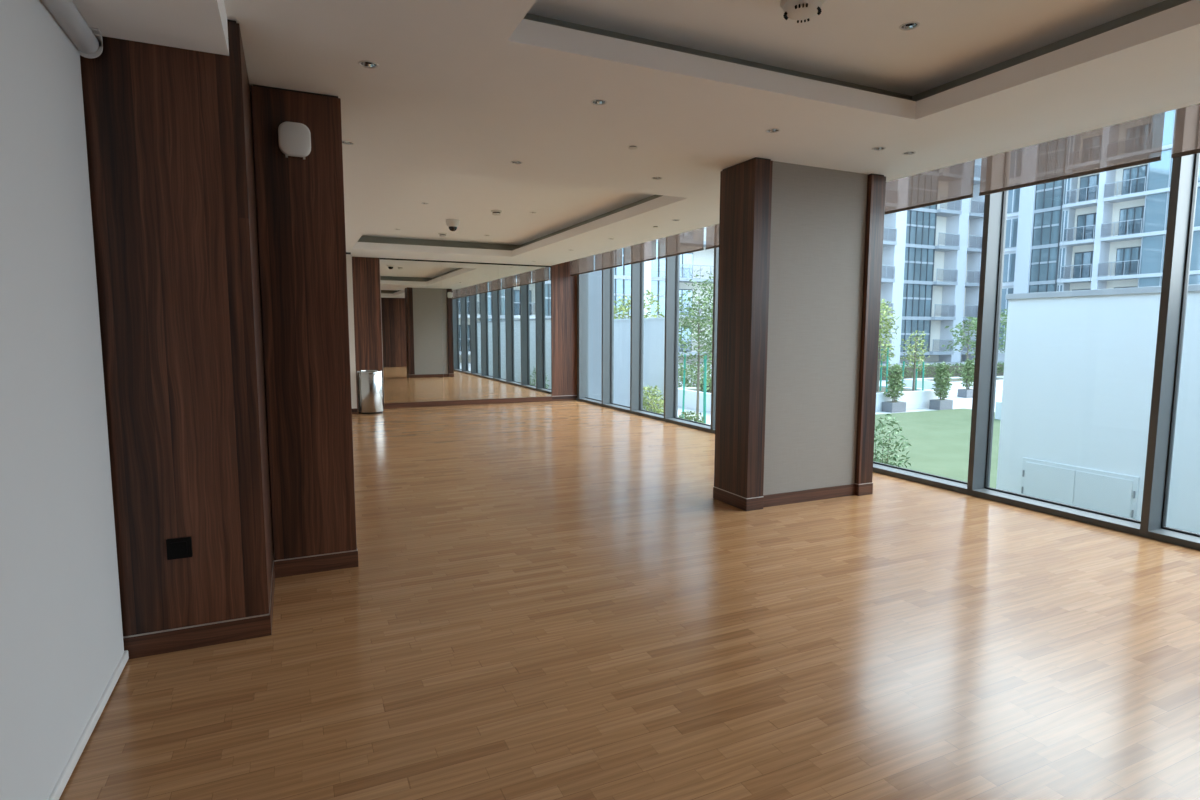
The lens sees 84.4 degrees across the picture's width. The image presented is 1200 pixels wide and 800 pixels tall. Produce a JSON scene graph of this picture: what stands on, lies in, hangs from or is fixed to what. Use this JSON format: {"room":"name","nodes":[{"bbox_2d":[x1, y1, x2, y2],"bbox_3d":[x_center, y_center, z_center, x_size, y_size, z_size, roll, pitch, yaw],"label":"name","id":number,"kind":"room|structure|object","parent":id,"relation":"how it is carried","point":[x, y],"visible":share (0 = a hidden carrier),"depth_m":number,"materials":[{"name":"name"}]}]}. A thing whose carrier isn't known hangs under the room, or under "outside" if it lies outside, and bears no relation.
{"room":"exercise studio","nodes":[
{"label":"exercise studio","id":0,"kind":"room"},
{"bbox_2d":[72,0,228,55],"bbox_3d":[-0.747,-1.304,0.245,0.658,0.158,5.518,-3,6,-25],"label":"ceiling","id":1,"kind":"structure","parent":0,"point":[196,25],"depth_m":2.57,"materials":[{"name":"paint"}]},
{"bbox_2d":[0,0,128,799],"bbox_3d":[-0.944,0.082,0.401,0.100,2.632,5.305,-3,6,-25],"label":"projection screen","id":2,"kind":"object","parent":1,"relation":"hanging from","point":[63,656],"visible":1,"depth_m":2.14,"materials":[{"name":"fabric"}]},
{"bbox_2d":[80,19,274,659],"bbox_3d":[-2.141,-0.306,3.412,0.705,2.800,1.182,-3,6,-25],"label":"wall column","id":3,"kind":"structure","parent":0,"point":[169,130],"depth_m":2.91,"materials":[{"name":"brown wood"}]},
{"bbox_2d":[166,536,192,559],"bbox_3d":[-1.892,0.667,2.974,0.096,0.094,0.013,-3,6,-25],"label":"wall socket","id":4,"kind":"object","parent":3,"relation":"attached to","point":[177,548],"visible":1,"depth_m":2.97,"materials":[{"name":"black plastic"}]},
{"bbox_2d":[251,84,357,577],"bbox_3d":[-1.782,-0.368,4.024,0.464,2.800,0.371,-3,6,-25],"label":"wall column","id":5,"kind":"structure","parent":0,"point":[301,211],"depth_m":3.85,"materials":[{"name":"brown wood"}]},
{"bbox_2d":[278,122,310,158],"bbox_3d":[-1.715,-1.459,3.714,0.166,0.188,0.049,-3,6,-25],"label":"wall speaker","id":6,"kind":"object","parent":5,"relation":"attached to","point":[294,139],"visible":1,"depth_m":3.69,"materials":[{"name":"white plastic"}]},
{"bbox_2d":[346,252,357,413],"bbox_3d":[-4.951,-1.156,11.596,1.170,2.800,0.732,-3,6,-25],"label":"wall","id":7,"kind":"structure","parent":0,"point":[348,254],"depth_m":11.50,"materials":[{"name":"beige paint"}]},
{"bbox_2d":[352,257,383,408],"bbox_3d":[-4.329,-1.222,12.257,0.533,2.800,0.053,-3,6,-25],"label":"wall panel","id":8,"kind":"object","parent":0,"point":[365,270],"visible":0.57,"depth_m":12.21,"materials":[{"name":"brown wood"}]},
{"bbox_2d":[551,261,576,400],"bbox_3d":[-0.688,-1.635,13.913,0.725,3.300,0.065,-3,6,-25],"label":"wall panel","id":9,"kind":"object","parent":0,"point":[563,285],"visible":0.67,"depth_m":13.89,"materials":[{"name":"brown wood"}]},
{"bbox_2d":[588,255,601,400],"bbox_3d":[-0.389,-2.498,15.475,1.290,7.300,0.300,-3,6,-25],"label":"wall","id":10,"kind":"structure","parent":0,"point":[595,278],"depth_m":15.54,"materials":[{"name":"white paint"}]},
{"bbox_2d":[59,400,1199,799],"bbox_3d":[-0.279,0.959,6.070,6.920,0.250,15.600,-3,6,-25],"label":"floor","id":11,"kind":"structure","parent":0,"point":[547,600],"depth_m":3.03,"materials":[{"name":"brown wood"}]},
{"bbox_2d":[357,370,382,413],"bbox_3d":[-4.099,-0.147,11.796,0.428,0.756,0.428,-3,6,-25],"label":"waste bin","id":12,"kind":"object","parent":11,"relation":"on","point":[369,382],"visible":1,"depth_m":11.62,"materials":[{"name":"silver metal"}]},
{"bbox_2d":[576,268,613,405],"bbox_3d":[-0.120,-1.582,13.418,0.237,3.300,1.337,-3,6,-25],"label":"window","id":13,"kind":"structure","parent":11,"relation":"on","point":[582,279],"depth_m":13.57,"materials":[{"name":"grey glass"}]},
{"bbox_2d":[603,262,643,412],"bbox_3d":[0.416,-1.463,12.272,0.237,3.300,1.205,-3,6,-25],"label":"window","id":14,"kind":"structure","parent":11,"relation":"on","point":[635,268],"depth_m":11.78,"materials":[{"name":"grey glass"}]},
{"bbox_2d":[631,255,679,420],"bbox_3d":[0.921,-1.351,11.194,0.237,3.300,1.186,-3,6,-25],"label":"window","id":15,"kind":"structure","parent":11,"relation":"on","point":[670,265],"depth_m":10.71,"materials":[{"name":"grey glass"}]},
{"bbox_2d":[623,240,655,265],"bbox_3d":[0.679,-2.644,11.061,0.063,0.685,1.133,-3,6,-25],"label":"roller blind","id":16,"kind":"object","parent":15,"relation":"attached to","point":[646,251],"visible":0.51,"depth_m":11.03,"materials":[{"name":"beige fabric"}]},
{"bbox_2d":[665,247,718,432],"bbox_3d":[1.455,-1.232,10.056,0.237,3.300,1.340,-3,6,-25],"label":"window","id":17,"kind":"structure","parent":11,"relation":"on","point":[679,421],"depth_m":9.54,"materials":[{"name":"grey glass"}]},
{"bbox_2d":[658,228,703,258],"bbox_3d":[1.215,-2.525,9.916,0.063,0.685,1.287,-3,6,-25],"label":"roller blind","id":18,"kind":"object","parent":17,"relation":"attached to","point":[690,241],"visible":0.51,"depth_m":9.87,"materials":[{"name":"beige fabric"}]},
{"bbox_2d":[873,191,1007,494],"bbox_3d":[3.160,-0.853,6.417,0.237,3.300,1.349,-3,6,-25],"label":"window","id":19,"kind":"structure","parent":11,"relation":"on","point":[990,236],"depth_m":5.85,"materials":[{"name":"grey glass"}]},
{"bbox_2d":[884,160,974,214],"bbox_3d":[2.935,-2.142,6.245,0.063,0.685,1.337,-3,6,-25],"label":"roller blind","id":20,"kind":"object","parent":19,"relation":"attached to","point":[954,182],"visible":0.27,"depth_m":6.03,"materials":[{"name":"beige fabric"}]},
{"bbox_2d":[972,153,1199,537],"bbox_3d":[3.729,-0.726,5.202,0.237,3.300,1.347,-3,6,-25],"label":"window","id":21,"kind":"structure","parent":11,"relation":"on","point":[1182,167],"depth_m":4.66,"materials":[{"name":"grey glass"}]},
{"bbox_2d":[979,112,1164,195],"bbox_3d":[3.517,-2.013,5.003,0.063,0.685,1.298,-3,6,-25],"label":"roller blind","id":22,"kind":"object","parent":21,"relation":"attached to","point":[1139,141],"visible":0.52,"depth_m":4.91,"materials":[{"name":"beige fabric"}]},
{"bbox_2d":[1148,153,1199,549],"bbox_3d":[4.298,-0.600,3.988,0.237,3.300,1.345,-3,6,-25],"label":"window","id":23,"kind":"structure","parent":11,"relation":"on","point":[1179,537],"depth_m":4.62,"materials":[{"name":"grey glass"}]},
{"bbox_2d":[224,0,1199,265],"bbox_3d":[-0.257,-2.230,5.748,6.950,0.560,15.600,-3,6,-25],"label":"ceiling","id":24,"kind":"structure","parent":0,"point":[460,91],"depth_m":3.85,"materials":[{"name":"paint"}]},
{"bbox_2d":[342,141,353,144],"bbox_3d":[-1.818,-1.881,4.748,0.100,0.070,0.100,-3,6,-25],"label":"recessed light","id":25,"kind":"object","parent":24,"relation":"in","point":[343,142],"visible":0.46,"depth_m":4.78,"materials":[{"name":"white metal"}]},
{"bbox_2d":[358,60,378,68],"bbox_3d":[-1.176,-1.736,3.356,0.100,0.070,0.100,-3,6,-25],"label":"recessed light","id":26,"kind":"object","parent":24,"relation":"in","point":[364,63],"visible":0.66,"depth_m":3.38,"materials":[{"name":"silver metal"}]},
{"bbox_2d":[438,233,446,236],"bbox_3d":[-2.567,-2.690,10.796,0.144,0.061,0.144,-3,6,-25],"label":"smoke detector","id":27,"kind":"object","parent":24,"relation":"attached to","point":[440,234],"visible":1,"depth_m":10.76,"materials":[{"name":"white plastic"}]},
{"bbox_2d":[446,219,459,230],"bbox_3d":[-2.116,-2.508,9.507,0.196,0.158,0.196,-3,6,-25],"label":"dome camera","id":28,"kind":"object","parent":24,"relation":"attached to","point":[452,224],"visible":1,"depth_m":9.44,"materials":[{"name":"white plastic"}]},
{"bbox_2d":[491,210,501,215],"bbox_3d":[-1.373,-2.479,8.771,0.144,0.061,0.144,-3,6,-25],"label":"smoke detector","id":29,"kind":"object","parent":24,"relation":"attached to","point":[494,212],"visible":1,"depth_m":8.73,"materials":[{"name":"white plastic"}]},
{"bbox_2d":[510,161,522,163],"bbox_3d":[-0.667,-1.934,5.292,0.100,0.070,0.100,-3,6,-25],"label":"recessed light","id":30,"kind":"object","parent":24,"relation":"in","point":[512,162],"visible":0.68,"depth_m":5.32,"materials":[{"name":"white metal"}]},
{"bbox_2d":[570,255,593,275],"bbox_3d":[-0.346,-2.872,13.248,0.063,0.685,1.170,-3,6,-25],"label":"roller blind","id":31,"kind":"object","parent":24,"relation":"hanging from","point":[586,264],"visible":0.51,"depth_m":13.22,"materials":[{"name":"beige fabric"}]},
{"bbox_2d":[590,99,606,104],"bbox_3d":[-0.006,-1.789,3.898,0.100,0.070,0.100,-3,6,-25],"label":"recessed light","id":32,"kind":"object","parent":24,"relation":"in","point":[595,101],"visible":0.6,"depth_m":3.93,"materials":[{"name":"silver metal"}]},
{"bbox_2d":[595,248,622,270],"bbox_3d":[0.170,-2.757,12.146,0.063,0.685,1.155,-3,6,-25],"label":"roller blind","id":33,"kind":"object","parent":24,"relation":"attached to","point":[610,259],"visible":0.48,"depth_m":12.13,"materials":[{"name":"beige fabric"}]},
{"bbox_2d":[628,146,637,149],"bbox_3d":[0.242,-1.849,4.848,0.068,0.012,0.068,-3,6,-25],"label":"cap","id":34,"kind":"object","parent":24,"relation":"attached to","point":[630,147],"visible":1,"depth_m":4.84,"materials":[{"name":"white plastic"}]},
{"bbox_2d":[706,224,718,249],"bbox_3d":[1.785,-2.398,8.700,0.063,0.685,1.290,-3,6,-25],"label":"roller blind","id":35,"kind":"object","parent":24,"relation":"attached to","point":[712,232],"visible":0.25,"depth_m":9.15,"materials":[{"name":"beige fabric"}]},
{"bbox_2d":[765,128,779,132],"bbox_3d":[1.162,-1.841,4.440,0.100,0.070,0.100,-3,6,-25],"label":"recessed light","id":36,"kind":"object","parent":24,"relation":"in","point":[772,130],"visible":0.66,"depth_m":4.47,"materials":[{"name":"white metal"}]},
{"bbox_2d":[780,0,824,22],"bbox_3d":[0.977,-1.889,3.189,0.210,0.079,0.210,-3,6,-25],"label":"ceiling speaker","id":37,"kind":"object","parent":24,"relation":"attached to","point":[797,10],"visible":1,"depth_m":3.15,"materials":[{"name":"white plastic"}]},
{"bbox_2d":[795,3,807,8],"bbox_3d":[0.952,-1.865,3.123,0.061,0.030,0.033,2,6,20],"label":"vent","id":38,"kind":"object","parent":37,"relation":"attached to","point":[797,5],"depth_m":3.12,"materials":[{"name":"black plastic"}]},
{"bbox_2d":[872,147,885,150],"bbox_3d":[2.055,-1.883,4.866,0.100,0.070,0.100,-3,6,-25],"label":"recessed light","id":39,"kind":"object","parent":24,"relation":"in","point":[875,148],"visible":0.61,"depth_m":4.90,"materials":[{"name":"white metal"}]},
{"bbox_2d":[902,151,915,154],"bbox_3d":[2.332,-1.895,4.986,0.100,0.070,0.100,-3,6,-25],"label":"recessed light","id":40,"kind":"object","parent":24,"relation":"in","point":[908,152],"visible":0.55,"depth_m":5.01,"materials":[{"name":"white metal"}]},
{"bbox_2d":[899,22,919,30],"bbox_3d":[1.616,-1.985,3.451,0.100,0.070,0.100,-3,6,-25],"label":"recessed light","id":41,"kind":"object","parent":24,"relation":"in","point":[907,26],"visible":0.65,"depth_m":3.48,"materials":[{"name":"silver metal"}]},
{"bbox_2d":[1171,103,1199,157],"bbox_3d":[4.088,-1.885,3.785,0.063,0.685,1.285,-3,6,-25],"label":"roller blind","id":42,"kind":"object","parent":24,"relation":"attached to","point":[1186,138],"visible":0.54,"depth_m":4.31,"materials":[{"name":"beige fabric"}]},
{"bbox_2d":[713,157,885,510],"bbox_3d":[1.732,-0.536,5.751,1.404,2.800,0.473,-3,6,-25],"label":"pillar","id":43,"kind":"structure","parent":0,"point":[801,246],"depth_m":5.54,"materials":[{"name":"beige paint"}]},
{"bbox_3d":[-3.103,-1.589,12.922,6.070,3.400,0.180,-3,6,-25],"label":"wall","id":44,"kind":"structure","parent":0,"visible":0},
{"bbox_2d":[379,258,551,408],"bbox_3d":[-2.551,-1.301,13.075,3.384,2.799,0.064,-3,6,-25],"label":"wall mirror","id":45,"kind":"object","parent":44,"relation":"attached to","point":[454,333],"visible":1,"depth_m":13.00,"materials":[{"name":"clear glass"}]},
{"label":"outside","id":46,"kind":"structure","parent":0,"visible":0},
{"bbox_2d":[873,408,1000,487],"bbox_3d":[12.110,1.973,8.098,15.400,0.080,28.000,-3,6,-25],"label":"lawn","id":47,"kind":"structure","parent":46,"point":[939,440],"depth_m":16.78,"materials":[{"name":"green plant"}]},
{"bbox_2d":[643,384,663,413],"bbox_3d":[1.309,0.295,16.965,0.896,1.450,1.057,-3,6,-25],"label":"shrub","id":48,"kind":"object","parent":47,"relation":"on","point":[651,401],"visible":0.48,"depth_m":16.80,"materials":[{"name":"green plant"}]},
{"bbox_2d":[679,411,705,423],"bbox_3d":[2.310,0.643,17.074,0.882,0.755,0.828,0,6,3],"label":"shrub","id":49,"kind":"object","parent":47,"relation":"on","point":[686,416],"visible":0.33,"depth_m":17.00,"materials":[{"name":"green plant"}]},
{"bbox_2d":[873,414,910,467],"bbox_3d":[3.714,1.022,8.782,0.809,1.692,0.862,-3,6,-25],"label":"shrub","id":50,"kind":"object","parent":47,"relation":"on","point":[894,458],"visible":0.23,"depth_m":8.66,"materials":[{"name":"green plant"}]},
{"bbox_2d":[996,284,1199,533],"bbox_3d":[9.006,0.888,2.426,0.366,3.285,15.400,-3,6,-25],"label":"wall","id":51,"kind":"structure","parent":47,"relation":"on","point":[1078,375],"depth_m":8.21,"materials":[{"name":"white paint"}]},
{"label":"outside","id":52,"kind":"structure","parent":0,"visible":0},
{"bbox_2d":[678,361,1002,424],"bbox_3d":[52.451,0.567,24.633,104.250,0.400,160.000,-3,6,-25],"label":"paving","id":53,"kind":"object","parent":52,"point":[958,402],"depth_m":27.03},
{"bbox_2d":[613,317,664,413],"bbox_3d":[0.724,-0.880,20.119,0.340,3.135,5.370,-3,6,-25],"label":"wall","id":54,"kind":"structure","parent":53,"relation":"on","point":[654,328],"depth_m":18.61,"materials":[{"name":"white paint"}]},
{"bbox_2d":[614,289,663,318],"bbox_3d":[1.221,-2.217,26.365,2.798,4.519,2.797,2,6,17],"label":"young tree","id":55,"kind":"object","parent":53,"relation":"on","point":[623,308],"visible":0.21,"depth_m":26.15,"materials":[{"name":"green plant"}]},
{"bbox_2d":[614,227,713,362],"bbox_3d":[-2.996,-15.167,56.719,31.900,24.040,8.750,-3,6,-25],"label":"apartment building","id":56,"kind":"structure","parent":53,"relation":"on","point":[703,261],"depth_m":57.86,"materials":[{"name":"white concrete"}]},
{"bbox_2d":[678,387,710,412],"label":"raised planter","id":57,"kind":"object","parent":53,"relation":"on","point":[690,392],"depth_m":23.80,"materials":[{"name":"concrete"}]},
{"bbox_2d":[695,377,710,392],"bbox_3d":[7.279,-0.656,25.550,8.394,0.746,1.114,-3,6,-25],"label":"clipped hedge","id":58,"kind":"object","parent":57,"relation":"on","point":[708,386],"visible":0.07,"depth_m":23.80,"materials":[{"name":"plant"}]},
{"bbox_2d":[678,361,711,387],"bbox_3d":[3.756,-0.860,27.847,3.327,1.556,1.805,-3,6,-25],"label":"shrub","id":59,"kind":"object","parent":53,"relation":"on","point":[693,378],"visible":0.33,"depth_m":27.52,"materials":[{"name":"green plant"}]},
{"bbox_2d":[678,270,713,422],"bbox_3d":[2.809,-1.485,19.102,2.086,4.559,1.899,0,6,1],"label":"young tree","id":60,"kind":"object","parent":53,"relation":"on","point":[698,320],"visible":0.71,"depth_m":19.04,"materials":[{"name":"green plant"}]},
{"bbox_2d":[882,363,906,412],"bbox_3d":[10.279,-0.437,23.052,0.771,1.702,0.674,-3,6,-25],"label":"potted shrub","id":61,"kind":"object","parent":53,"relation":"on","point":[893,406],"visible":1,"depth_m":22.97,"materials":[{"name":"green plant"}]},
{"bbox_2d":[875,385,937,411],"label":"raised planter","id":62,"kind":"object","parent":53,"relation":"on","point":[918,398],"depth_m":23.93,"materials":[{"name":"concrete"}]},
{"bbox_2d":[876,298,899,391],"bbox_3d":[10.249,-2.008,24.244,1.442,3.426,1.535,-3,6,-25],"label":"young tree","id":63,"kind":"object","parent":62,"relation":"on","point":[886,347],"visible":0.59,"depth_m":24.07,"materials":[{"name":"green plant"}]},
{"bbox_2d":[900,330,929,390],"bbox_3d":[11.717,-1.459,24.602,1.121,2.268,1.042,-3,6,-25],"label":"young tree","id":64,"kind":"object","parent":62,"relation":"on","point":[914,385],"visible":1,"depth_m":24.58,"materials":[{"name":"green plant"}]},
{"bbox_2d":[903,378,939,391],"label":"raised planter","id":65,"kind":"object","parent":53,"relation":"on","point":[928,382],"depth_m":31.47,"materials":[{"name":"concrete"}]},
{"bbox_2d":[878,158,984,363],"bbox_3d":[26.301,-18.901,62.291,22.000,30.480,8.750,-3,6,-25],"label":"apartment building","id":66,"kind":"structure","parent":53,"relation":"on","point":[931,259],"depth_m":61.05,"materials":[{"name":"white concrete"}]},
{"bbox_2d":[877,362,1003,379],"bbox_3d":[19.444,-1.733,39.996,19.564,1.176,1.148,-3,6,-25],"label":"clipped hedge","id":67,"kind":"object","parent":53,"relation":"on","point":[930,371],"visible":0.26,"depth_m":40.00,"materials":[{"name":"plant"}]},
{"bbox_2d":[929,361,952,409],"bbox_3d":[12.358,-0.529,23.858,0.763,1.731,0.657,-5,8,-39],"label":"potted shrub","id":68,"kind":"object","parent":53,"relation":"on","point":[943,380],"visible":1,"depth_m":23.77,"materials":[{"name":"green plant"}]},
{"bbox_2d":[942,316,976,364],"bbox_3d":[20.130,-2.755,36.224,2.332,3.668,2.161,0,6,-4],"label":"young tree","id":69,"kind":"object","parent":53,"relation":"on","point":[973,326],"visible":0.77,"depth_m":36.20,"materials":[{"name":"green plant"}]},
{"bbox_2d":[947,377,972,392],"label":"raised planter","id":70,"kind":"object","parent":53,"relation":"on","point":[954,381],"depth_m":30.40,"materials":[{"name":"concrete"}]},
{"bbox_2d":[957,358,974,397],"bbox_3d":[15.792,-0.958,28.357,0.750,1.680,0.712,-3,6,-25],"label":"potted shrub","id":71,"kind":"object","parent":53,"relation":"on","point":[968,377],"visible":0.96,"depth_m":28.27,"materials":[{"name":"green plant"}]},
{"bbox_2d":[969,309,1007,352],"bbox_3d":[22.324,-3.106,37.412,2.516,4.134,2.216,2,6,16],"label":"young tree","id":72,"kind":"object","parent":53,"relation":"on","point":[1003,314],"visible":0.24,"depth_m":37.17,"materials":[{"name":"green plant"}]},
{"bbox_2d":[995,401,1001,419],"bbox_3d":[16.159,0.441,20.151,5.800,0.580,4.600,-3,6,-25],"label":"raised planter","id":73,"kind":"object","parent":53,"relation":"on","point":[998,404],"visible":0.09,"depth_m":20.91,"materials":[{"name":"concrete"}]},
{"bbox_2d":[996,377,1002,390],"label":"raised planter","id":74,"kind":"object","parent":53,"relation":"on","point":[999,380],"depth_m":31.64,"materials":[{"name":"concrete"}]},
{"bbox_2d":[998,109,1199,361],"bbox_3d":[47.618,-17.804,52.177,8.750,30.480,27.600,-3,6,-25],"label":"apartment building","id":75,"kind":"structure","parent":53,"relation":"on","point":[1107,229],"depth_m":55.96,"materials":[{"name":"white concrete"}]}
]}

